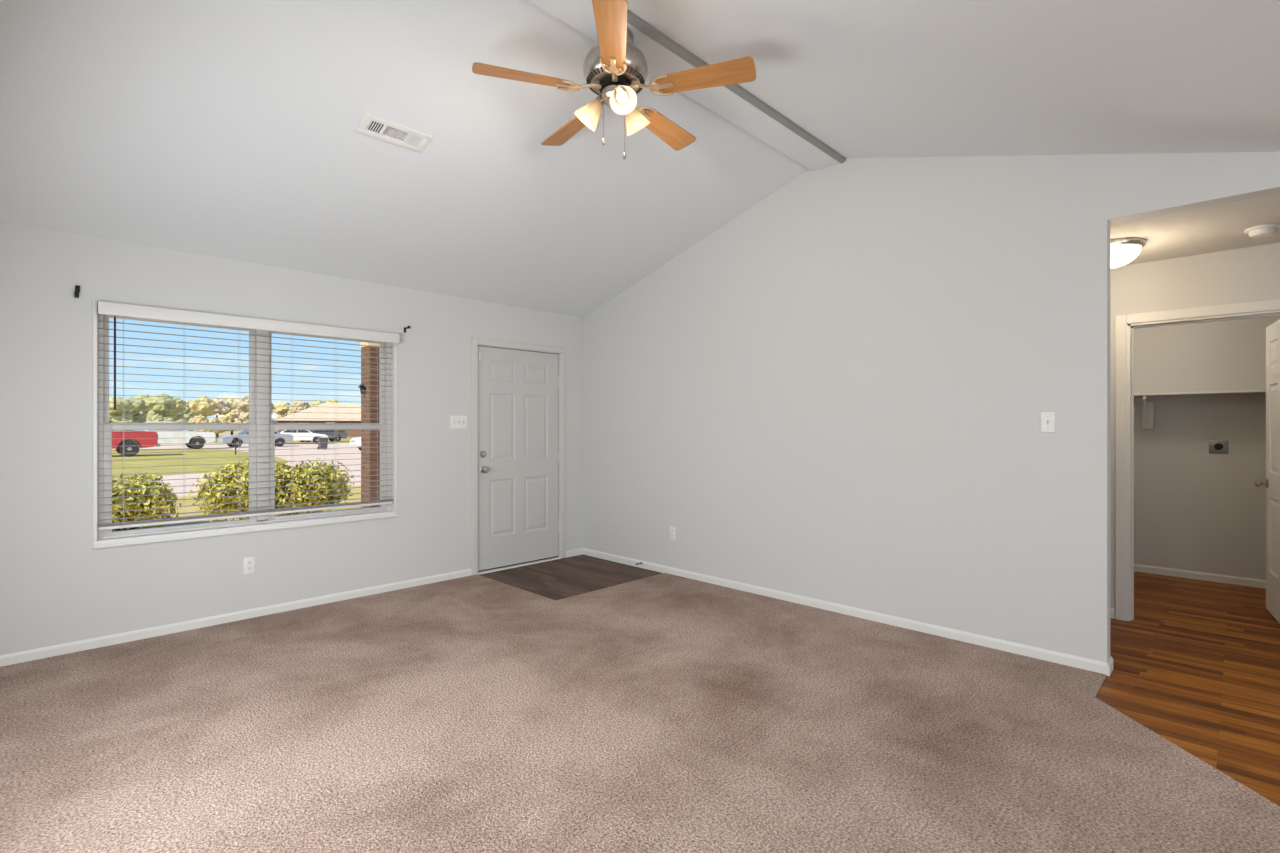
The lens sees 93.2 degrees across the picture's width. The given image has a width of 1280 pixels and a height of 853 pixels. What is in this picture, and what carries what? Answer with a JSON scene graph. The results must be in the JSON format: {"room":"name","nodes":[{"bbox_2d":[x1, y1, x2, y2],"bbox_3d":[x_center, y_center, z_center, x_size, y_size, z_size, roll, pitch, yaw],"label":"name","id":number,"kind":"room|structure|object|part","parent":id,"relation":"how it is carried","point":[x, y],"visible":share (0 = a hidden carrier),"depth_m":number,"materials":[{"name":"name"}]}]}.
{"room":"empty living room","nodes":[
{"label":"empty living room","id":0,"kind":"room"},
{"bbox_2d":[0,221,582,654],"bbox_3d":[-1.026,0.074,5.986,0.160,2.900,8.260,0,0,45],"label":"wall","id":1,"kind":"structure","parent":0,"point":[56,588],"depth_m":3.93,"materials":[{"name":"white paint"}]},
{"bbox_2d":[74,285,79,297],"bbox_3d":[-3.306,-0.792,3.553,0.030,0.070,0.024,0,0,45],"label":"curtain rod bracket","id":2,"kind":"object","parent":1,"relation":"attached to","point":[77,288],"visible":1,"depth_m":3.54,"materials":[{"name":"black metal"}]},
{"bbox_2d":[92,301,397,548],"bbox_3d":[-2.671,-0.010,4.310,0.175,1.480,1.836,0,0,45],"label":"window","id":3,"kind":"structure","parent":1,"relation":"in","point":[257,414],"depth_m":4.27,"materials":[{"name":"white paint"}]},
{"bbox_3d":[-3.037,-0.342,4.026,0.030,0.732,0.818,0,0,45],"label":"sash","id":4,"kind":"part","parent":3,"relation":"part of","materials":[{"name":"white plastic"}]},
{"bbox_3d":[-3.009,0.327,3.998,0.032,0.696,0.822,0,0,45],"label":"sash","id":5,"kind":"part","parent":3,"relation":"part of","materials":[{"name":"white plastic"}]},
{"bbox_3d":[-2.662,0.708,4.301,0.150,0.044,1.836,0,0,45],"label":"sill","id":6,"kind":"part","parent":3,"relation":"part of","materials":[{"name":"white paint"}]},
{"bbox_2d":[95,301,400,529],"bbox_3d":[-2.612,-0.061,4.267,0.095,1.370,1.833,0,0,45],"label":"window blind","id":7,"kind":"object","parent":3,"relation":"attached to","point":[106,308],"visible":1,"depth_m":4.11,"materials":[{"name":"white plastic"}]},
{"bbox_3d":[-2.755,-0.038,4.157,0.048,1.315,0.002,0,0,45],"label":"ladder cord","id":8,"kind":"part","parent":7,"relation":"part of","materials":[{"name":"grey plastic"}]},
{"bbox_3d":[-2.638,0.615,4.275,0.046,0.018,1.778,0,0,45],"label":"rail","id":9,"kind":"part","parent":7,"relation":"part of","materials":[{"name":"white plastic"}]},
{"bbox_3d":[-2.088,-0.038,4.829,0.048,1.315,0.002,0,0,45],"label":"ladder cord","id":10,"kind":"part","parent":7,"relation":"part of","materials":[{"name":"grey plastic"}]},
{"bbox_3d":[-2.374,0.327,4.639,0.032,0.696,0.854,0,0,45],"label":"sash","id":11,"kind":"part","parent":3,"relation":"part of","materials":[{"name":"white plastic"}]},
{"bbox_3d":[-2.401,-0.342,4.666,0.030,0.732,0.850,0,0,45],"label":"sash","id":12,"kind":"part","parent":3,"relation":"part of","materials":[{"name":"white plastic"}]},
{"bbox_2d":[243,556,254,574],"bbox_3d":[-2.700,0.961,4.179,0.009,0.116,0.072,0,0,45],"label":"wall outlet","id":13,"kind":"object","parent":1,"relation":"attached to","point":[249,562],"visible":1,"depth_m":4.17,"materials":[{"name":"white plastic"}]},
{"bbox_2d":[0,548,582,666],"bbox_3d":[-2.163,1.299,4.718,0.012,0.070,4.460,0,0,45],"label":"baseboard","id":14,"kind":"structure","parent":1,"relation":"attached to","point":[71,647],"depth_m":4.03,"materials":[{"name":"white paint"}]},
{"bbox_2d":[450,415,466,428],"bbox_3d":[-1.585,-0.039,5.297,0.018,0.116,0.162,0,0,45],"label":"wall switch","id":15,"kind":"object","parent":1,"relation":"attached to","point":[456,421],"visible":1,"depth_m":5.30,"materials":[{"name":"white plastic"}]},
{"bbox_2d":[478,345,553,353],"bbox_3d":[-1.163,0.292,5.794,0.036,2.052,0.928,0,0,45],"label":"trim","id":16,"kind":"structure","parent":1,"relation":"attached to","point":[478,345],"depth_m":5.75,"materials":[{"name":"grey wood"}]},
{"bbox_2d":[471,337,565,574],"bbox_3d":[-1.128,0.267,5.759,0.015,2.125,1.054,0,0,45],"label":"trim","id":17,"kind":"structure","parent":1,"relation":"attached to","point":[474,341],"depth_m":5.42,"materials":[{"name":"white paint"}]},
{"bbox_2d":[478,346,559,571],"bbox_3d":[-1.134,0.294,5.776,0.110,2.044,0.929,0,0,45],"label":"door","id":18,"kind":"structure","parent":1,"relation":"in","point":[519,456],"depth_m":5.76,"materials":[{"name":"grey paint"}]},
{"bbox_3d":[-1.402,0.390,5.475,0.066,0.066,0.066,0,0,45],"label":"knob","id":19,"kind":"part","parent":18,"relation":"part of","materials":[{"name":"silver metal"}]},
{"bbox_2d":[478,557,560,574],"bbox_3d":[-1.164,1.331,5.795,0.112,0.026,0.928,0,0,45],"label":"trim","id":20,"kind":"structure","parent":1,"relation":"attached to","point":[555,558],"depth_m":5.74,"materials":[{"name":"white paint"}]},
{"bbox_2d":[0,554,1279,852],"bbox_3d":[2.012,1.384,2.936,8.650,0.120,7.910,0,0,45],"label":"floor","id":21,"kind":"structure","parent":0,"point":[664,712],"depth_m":2.63,"materials":[{"name":"carpet"}]},
{"bbox_2d":[0,0,1279,317],"bbox_3d":[0.797,-1.588,1.754,8.710,0.945,4.620,0,0,45],"label":"ceiling","id":22,"kind":"structure","parent":0,"point":[226,129],"depth_m":3.02,"materials":[{"name":"white paint"}]},
{"bbox_2d":[356,112,432,152],"bbox_3d":[-1.336,-1.597,3.298,0.143,0.049,0.364,0,0,45],"label":"ceiling vent","id":23,"kind":"object","parent":22,"relation":"in","point":[371,125],"visible":1,"depth_m":3.29,"materials":[{"name":"white plastic"}]},
{"bbox_2d":[472,0,755,158],"bbox_3d":[-0.117,-1.571,2.930,1.270,0.593,1.270,0,0,45],"label":"ceiling fan","id":24,"kind":"object","parent":22,"relation":"hanging from","point":[615,70],"visible":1,"depth_m":2.79,"materials":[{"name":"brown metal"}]},
{"bbox_3d":[-0.529,-1.596,2.759,0.458,0.006,0.140,0,13,-18],"label":"blade","id":25,"kind":"part","parent":24,"relation":"part of","materials":[{"name":"brown wood"}]},
{"bbox_3d":[-0.374,-1.596,3.245,0.140,0.006,0.458,-16,9,-35],"label":"blade","id":26,"kind":"part","parent":24,"relation":"part of","materials":[{"name":"brown wood"}]},
{"bbox_3d":[-0.257,-1.507,2.925,0.136,0.141,0.122,0,0,45],"label":"lamp shade","id":27,"kind":"part","parent":24,"relation":"part of","materials":[{"name":"white glass"}]},
{"bbox_3d":[-0.192,-1.568,2.913,0.052,0.046,0.048,0,0,45],"label":"light arm","id":28,"kind":"part","parent":24,"relation":"part of","materials":[{"name":"silver metal"}]},
{"bbox_3d":[-0.173,-1.457,2.881,0.003,0.174,0.003,0,0,45],"label":"pull chain","id":29,"kind":"part","parent":24,"relation":"part of","materials":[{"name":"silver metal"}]},
{"bbox_3d":[-0.115,-1.596,2.462,0.140,0.006,0.458,13,0,0],"label":"blade","id":30,"kind":"part","parent":24,"relation":"part of","materials":[{"name":"brown wood"}]},
{"bbox_3d":[-0.099,-1.568,2.821,0.052,0.046,0.048,0,0,45],"label":"light arm","id":31,"kind":"part","parent":24,"relation":"part of","materials":[{"name":"silver metal"}]},
{"bbox_3d":[-0.087,-1.521,2.777,0.064,0.071,0.053,0,0,45],"label":"bulb","id":32,"kind":"part","parent":24,"relation":"part of","materials":[{"name":"white glass"}]},
{"bbox_3d":[-0.086,-1.507,2.755,0.136,0.141,0.122,0,0,45],"label":"lamp shade","id":33,"kind":"part","parent":24,"relation":"part of","materials":[{"name":"white glass"}]},
{"bbox_3d":[-0.074,-1.423,2.882,0.003,0.241,0.003,0,0,45],"label":"pull chain","id":34,"kind":"part","parent":24,"relation":"part of","materials":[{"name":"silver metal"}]},
{"bbox_3d":[-0.021,-1.507,2.992,0.128,0.141,0.140,0,0,45],"label":"lamp shade","id":35,"kind":"part","parent":24,"relation":"part of","materials":[{"name":"white glass"}]},
{"bbox_3d":[0.137,-1.596,3.248,0.140,0.006,0.458,-16,-9,35],"label":"blade","id":36,"kind":"part","parent":24,"relation":"part of","materials":[{"name":"brown wood"}]},
{"bbox_3d":[0.297,-1.596,2.764,0.458,0.006,0.140,0,-13,18],"label":"blade","id":37,"kind":"part","parent":24,"relation":"part of","materials":[{"name":"brown wood"}]},
{"bbox_2d":[583,152,1279,662],"bbox_3d":[2.497,-0.283,3.318,8.600,3.415,0.115,0,0,45],"label":"wall","id":38,"kind":"structure","parent":0,"point":[838,393],"depth_m":4.03,"materials":[{"name":"white paint"}]},
{"bbox_2d":[670,526,675,539],"bbox_3d":[0.292,0.954,5.418,0.072,0.116,0.009,0,0,45],"label":"wall outlet","id":39,"kind":"object","parent":38,"relation":"attached to","point":[672,529],"visible":1,"depth_m":5.41,"materials":[{"name":"white plastic"}]},
{"bbox_2d":[528,0,839,170],"bbox_3d":[-0.203,-1.923,2.780,0.245,0.105,4.449,0,0,45],"label":"ceiling beam","id":40,"kind":"structure","parent":38,"relation":"attached to","point":[579,14],"depth_m":3.44,"materials":[{"name":"white paint"}]},
{"bbox_2d":[627,10,845,163],"bbox_3d":[-0.124,-1.915,2.702,0.040,0.101,4.449,0,0,45],"label":"trim","id":41,"kind":"structure","parent":38,"relation":"attached to","point":[634,20],"depth_m":3.38,"materials":[{"name":"grey paint"}]},
{"bbox_2d":[583,548,1113,676],"bbox_3d":[0.996,1.299,4.807,4.372,0.070,0.140,0,0,45],"label":"baseboard","id":42,"kind":"structure","parent":38,"relation":"attached to","point":[1107,668],"depth_m":4.04,"materials":[{"name":"white paint"}]},
{"bbox_2d":[1041,412,1054,432],"bbox_3d":[2.303,-0.024,3.417,0.070,0.116,0.018,0,0,45],"label":"wall switch","id":43,"kind":"object","parent":38,"relation":"attached to","point":[1047,418],"visible":1,"depth_m":3.42,"materials":[{"name":"white plastic"}]},
{"bbox_2d":[1110,243,1279,608],"bbox_3d":[3.668,0.134,3.895,7.650,2.580,0.115,0,0,45],"label":"wall","id":44,"kind":"structure","parent":0,"point":[1249,274],"depth_m":3.95,"materials":[{"name":"white paint"}]},
{"bbox_2d":[1110,608,1114,618],"bbox_3d":[2.132,1.299,5.330,3.248,0.070,0.012,0,0,45],"label":"baseboard","id":45,"kind":"structure","parent":44,"relation":"attached to","point":[1112,611],"depth_m":4.19,"materials":[{"name":"white paint"}]},
{"bbox_2d":[1115,299,1279,620],"bbox_3d":[3.675,0.284,3.889,0.964,2.100,0.143,0,0,45],"label":"trim","id":46,"kind":"structure","parent":44,"relation":"attached to","point":[1125,325],"depth_m":4.15,"materials":[{"name":"white paint"}]},
{"bbox_2d":[1255,319,1279,622],"bbox_3d":[4.281,0.299,4.024,0.167,2.030,0.872,0,0,38],"label":"door","id":47,"kind":"structure","parent":44,"relation":"in","point":[1272,483],"depth_m":4.19,"materials":[{"name":"white paint"}]},
{"bbox_3d":[4.470,0.409,4.352,0.066,0.066,0.066,0,0,38],"label":"knob","id":48,"kind":"part","parent":47,"relation":"part of","materials":[{"name":"silver metal"}]},
{"bbox_2d":[1110,193,1279,265],"bbox_3d":[3.410,-1.156,4.665,6.200,0.100,3.086,0,0,45],"label":"ceiling","id":49,"kind":"structure","parent":0,"point":[1222,227],"depth_m":3.39,"materials":[{"name":"white paint"}]},
{"bbox_2d":[1110,238,1145,268],"bbox_3d":[2.882,-1.039,3.707,0.340,0.134,0.340,0,0,45],"label":"hall ceiling light","id":50,"kind":"object","parent":49,"relation":"attached to","point":[1123,251],"visible":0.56,"depth_m":3.58,"materials":[{"name":"white glass"}]},
{"bbox_2d":[1244,224,1279,237],"bbox_3d":[3.467,-1.083,3.366,0.146,0.046,0.146,0,0,45],"label":"smoke detector","id":51,"kind":"object","parent":49,"relation":"attached to","point":[1265,230],"visible":1,"depth_m":3.33,"materials":[{"name":"white plastic"}]},
{"bbox_2d":[1134,316,1279,579],"bbox_3d":[4.964,0.134,5.237,2.600,2.580,0.115,0,0,45],"label":"wall","id":52,"kind":"structure","parent":0,"point":[1196,509],"depth_m":5.25,"materials":[{"name":"white paint"}]},
{"bbox_2d":[1134,390,1265,428],"bbox_3d":[4.784,-0.135,5.091,1.948,0.308,0.344,0,0,45],"label":"closet shelf","id":53,"kind":"object","parent":52,"relation":"attached to","point":[1147,399],"visible":0.8,"depth_m":5.24,"materials":[{"name":"white paint"}]},
{"bbox_2d":[1134,564,1265,587],"bbox_3d":[4.902,1.299,5.210,1.950,0.070,0.012,0,0,45],"label":"baseboard","id":54,"kind":"structure","parent":52,"relation":"attached to","point":[1235,580],"depth_m":5.24,"materials":[{"name":"white paint"}]},
{"bbox_2d":[1209,440,1227,453],"bbox_3d":[4.943,0.174,5.167,0.120,0.116,0.014,0,0,45],"label":"dryer outlet","id":55,"kind":"object","parent":52,"relation":"attached to","point":[1215,446],"visible":1,"depth_m":5.16,"materials":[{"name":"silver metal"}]},
{"bbox_2d":[1214,443,1222,449],"bbox_3d":[4.941,0.170,5.164,0.058,0.058,0.008,0,0,45],"label":"socket","id":56,"kind":"object","parent":55,"relation":"attached to","point":[1217,446],"depth_m":5.16,"materials":[{"name":"black plastic"}]},
{"label":"outside","id":57,"kind":"structure","parent":0,"visible":0},
{"bbox_2d":[112,449,287,477],"bbox_3d":[-44.954,1.574,11.714,33.400,0.100,65.200,0,0,45],"label":"lawn","id":58,"kind":"structure","parent":57,"point":[170,456],"depth_m":26.34,"materials":[{"name":"green plant"}]},
{"bbox_2d":[112,432,160,456],"bbox_3d":[-27.639,0.594,30.020,1.920,1.860,5.840,0,0,45],"label":"pickup truck","id":59,"kind":"object","parent":58,"relation":"on","point":[128,448],"visible":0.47,"depth_m":30.66,"materials":[{"name":"red paint"}]},
{"bbox_2d":[123,421,217,448],"bbox_3d":[-31.660,0.594,40.023,1.920,1.860,5.840,0,0,45],"label":"pickup truck","id":60,"kind":"object","parent":58,"relation":"on","point":[187,437],"visible":0.56,"depth_m":40.16,"materials":[{"name":"white paint"}]},
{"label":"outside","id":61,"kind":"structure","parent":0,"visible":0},
{"bbox_2d":[162,431,356,443],"bbox_3d":[-94.598,1.574,127.729,195.500,0.100,240.000,0,0,45],"label":"verge","id":62,"kind":"structure","parent":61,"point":[343,440],"depth_m":57.61,"materials":[{"name":"green plant"}]},
{"bbox_2d":[109,397,135,430],"bbox_3d":[-62.081,-1.018,71.971,3.103,5.085,3.334,0,0,45],"label":"tree","id":63,"kind":"object","parent":62,"relation":"on","point":[122,414],"visible":0.56,"depth_m":71.56,"materials":[{"name":"green plant"}]},
{"bbox_2d":[125,397,146,421],"bbox_3d":[-67.885,-1.182,80.923,3.144,5.413,3.499,0,0,45],"label":"tree","id":64,"kind":"object","parent":62,"relation":"on","point":[138,405],"visible":0.34,"depth_m":80.89,"materials":[{"name":"green plant"}]},
{"bbox_2d":[135,394,152,414],"bbox_3d":[-73.741,-1.668,90.332,3.580,6.385,3.522,0,0,45],"label":"tree","id":65,"kind":"object","parent":62,"relation":"on","point":[140,396],"visible":0.05,"depth_m":89.64,"materials":[{"name":"green plant"}]},
{"bbox_2d":[145,393,178,421],"bbox_3d":[-58.603,-1.276,74.131,3.321,5.601,3.224,0,0,45],"label":"tree","id":66,"kind":"object","parent":62,"relation":"on","point":[150,399],"visible":0.67,"depth_m":73.36,"materials":[{"name":"green plant"}]},
{"bbox_2d":[169,397,188,422],"bbox_3d":[-64.842,-1.376,84.165,3.241,5.801,3.290,0,0,45],"label":"tree","id":67,"kind":"object","parent":62,"relation":"on","point":[181,404],"visible":0.3,"depth_m":83.94,"materials":[{"name":"green plant"}]},
{"bbox_2d":[179,400,199,430],"bbox_3d":[-69.129,-1.256,92.644,3.204,5.561,3.169,0,0,45],"label":"tree","id":68,"kind":"object","parent":62,"relation":"on","point":[188,412],"visible":0.26,"depth_m":91.86,"materials":[{"name":"green plant"}]},
{"bbox_2d":[187,396,217,431],"bbox_3d":[-55.051,-1.156,76.027,3.297,5.361,3.196,0,0,45],"label":"tree","id":69,"kind":"object","parent":62,"relation":"on","point":[205,411],"visible":0.7,"depth_m":75.32,"materials":[{"name":"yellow plant"}]},
{"bbox_2d":[208,398,230,436],"bbox_3d":[-59.504,-1.255,85.320,3.188,5.558,3.374,0,0,45],"label":"tree","id":70,"kind":"object","parent":62,"relation":"on","point":[225,405],"visible":0.56,"depth_m":84.78,"materials":[{"name":"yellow plant"}]},
{"bbox_2d":[218,396,236,434],"bbox_3d":[-64.136,-1.590,94.942,3.515,6.229,3.270,0,0,45],"label":"tree","id":71,"kind":"object","parent":62,"relation":"on","point":[227,417],"visible":0.25,"depth_m":94.01,"materials":[{"name":"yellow plant"}]},
{"bbox_2d":[230,396,248,422],"bbox_3d":[-56.057,-1.409,85.930,3.291,5.866,3.446,0,0,45],"label":"tree","id":72,"kind":"object","parent":62,"relation":"on","point":[243,416],"visible":0.52,"depth_m":85.02,"materials":[{"name":"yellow plant"}]},
{"bbox_2d":[217,413,277,435],"bbox_3d":[-68.238,-0.426,104.960,8.500,3.900,9.000,0,0,-35],"label":"house","id":73,"kind":"structure","parent":62,"relation":"on","point":[226,433],"depth_m":100.92,"materials":[{"name":"beige"}]},
{"bbox_2d":[273,402,289,421],"bbox_3d":[-66.683,-1.549,113.049,3.695,6.146,3.547,0,0,45],"label":"tree","id":74,"kind":"object","parent":62,"relation":"on","point":[280,409],"visible":0.38,"depth_m":112.11,"materials":[{"name":"green plant"}]},
{"bbox_2d":[288,401,309,414],"bbox_3d":[-59.066,-1.516,104.890,3.075,6.082,3.364,0,0,45],"label":"tree","id":75,"kind":"object","parent":62,"relation":"on","point":[297,403],"visible":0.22,"depth_m":103.88,"materials":[{"name":"green plant"}]},
{"bbox_2d":[274,403,360,436],"bbox_3d":[-45.486,-1.001,91.686,16.500,5.050,12.000,0,0,-27],"label":"house","id":76,"kind":"structure","parent":62,"relation":"on","point":[325,412],"depth_m":87.52,"materials":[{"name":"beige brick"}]},
{"bbox_2d":[309,399,325,405],"bbox_3d":[-59.004,-1.715,110.827,3.305,6.479,3.366,0,0,45],"label":"tree","id":77,"kind":"object","parent":62,"relation":"on","point":[316,402],"visible":0.02,"depth_m":109.78,"materials":[{"name":"green plant"}]},
{"bbox_2d":[300,431,346,441],"bbox_3d":[-31.997,0.799,60.557,1.808,1.450,4.520,0,0,45],"label":"parked car","id":78,"kind":"object","parent":62,"relation":"on","point":[328,433],"visible":0.53,"depth_m":60.58,"materials":[{"name":"grey paint"}]},
{"bbox_2d":[326,399,340,402],"bbox_3d":[-60.882,-1.933,119.800,3.778,6.914,3.625,0,0,45],"label":"tree","id":79,"kind":"object","parent":62,"relation":"on","point":[331,400],"visible":0.02,"depth_m":118.96,"materials":[{"name":"green plant"}]},
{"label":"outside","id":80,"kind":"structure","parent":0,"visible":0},
{"bbox_2d":[112,430,360,496],"bbox_3d":[-75.387,1.680,115.715,259.700,0.288,350.000,0,0,45],"label":"street","id":81,"kind":"structure","parent":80,"point":[302,452],"depth_m":29.97,"materials":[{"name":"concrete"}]},
{"bbox_2d":[218,430,292,446],"bbox_3d":[-28.825,0.799,45.437,1.808,1.450,4.520,0,0,45],"label":"parked car","id":82,"kind":"object","parent":81,"relation":"on","point":[280,438],"visible":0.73,"depth_m":44.48,"materials":[{"name":"silver metal"}]},
{"bbox_2d":[280,430,326,443],"bbox_3d":[-30.059,0.799,53.281,4.520,1.450,1.808,0,0,-30],"label":"parked car","id":83,"kind":"object","parent":81,"relation":"on","point":[297,434],"visible":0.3,"depth_m":52.67,"materials":[{"name":"white paint"}]},
{"bbox_2d":[317,437,327,449],"bbox_3d":[-20.997,1.126,40.024,0.570,0.793,0.555,0,0,45],"label":"trash bin","id":84,"kind":"object","parent":81,"relation":"on","point":[321,439],"visible":0.86,"depth_m":39.87,"materials":[{"name":"grey plastic"}]},
{"bbox_2d":[350,437,360,450],"bbox_3d":[-15.928,0.799,38.559,1.808,1.450,4.520,0,0,25],"label":"parked car","id":85,"kind":"object","parent":81,"relation":"on","point":[355,442],"visible":0.12,"depth_m":36.77,"materials":[{"name":"white paint"}]},
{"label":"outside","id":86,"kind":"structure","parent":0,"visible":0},
{"bbox_2d":[112,486,360,531],"bbox_3d":[-8.661,1.574,7.263,12.400,0.100,70.000,0,0,45],"label":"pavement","id":87,"kind":"structure","parent":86,"point":[353,490],"depth_m":11.24,"materials":[{"name":"beige concrete"}]},
{"bbox_2d":[112,472,181,530],"bbox_3d":[-7.413,1.098,8.651,1.148,0.874,1.321,0,0,45],"label":"shrub","id":88,"kind":"object","parent":87,"relation":"on","point":[146,484],"visible":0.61,"depth_m":8.58,"materials":[{"name":"green plant"}]},
{"bbox_2d":[187,458,353,521],"bbox_3d":[-5.780,1.012,9.666,1.252,1.047,2.356,0,0,45],"label":"shrub","id":89,"kind":"object","parent":87,"relation":"on","point":[306,475],"visible":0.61,"depth_m":9.42,"materials":[{"name":"green plant"}]},
{"bbox_2d":[361,346,379,507],"bbox_3d":[-4.280,0.129,9.720,0.440,2.790,0.340,0,0,45],"label":"porch column","id":90,"kind":"structure","parent":87,"relation":"on","point":[366,407],"depth_m":9.57,"materials":[{"name":"brown brick"}]},
{"bbox_2d":[358,384,365,393],"bbox_3d":[-4.407,-0.596,9.593,0.074,0.161,0.099,0,0,45],"label":"lantern","id":91,"kind":"object","parent":90,"relation":"attached to","point":[361,386],"visible":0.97,"depth_m":9.57,"materials":[{"name":"black metal"}]},
{"bbox_2d":[360,342,378,347],"bbox_3d":[-2.804,-1.446,10.101,2.000,0.360,2.920,0,0,45],"label":"beam","id":92,"kind":"structure","parent":90,"relation":"on","point":[361,343],"depth_m":9.58,"materials":[{"name":"paint"}]}
]}

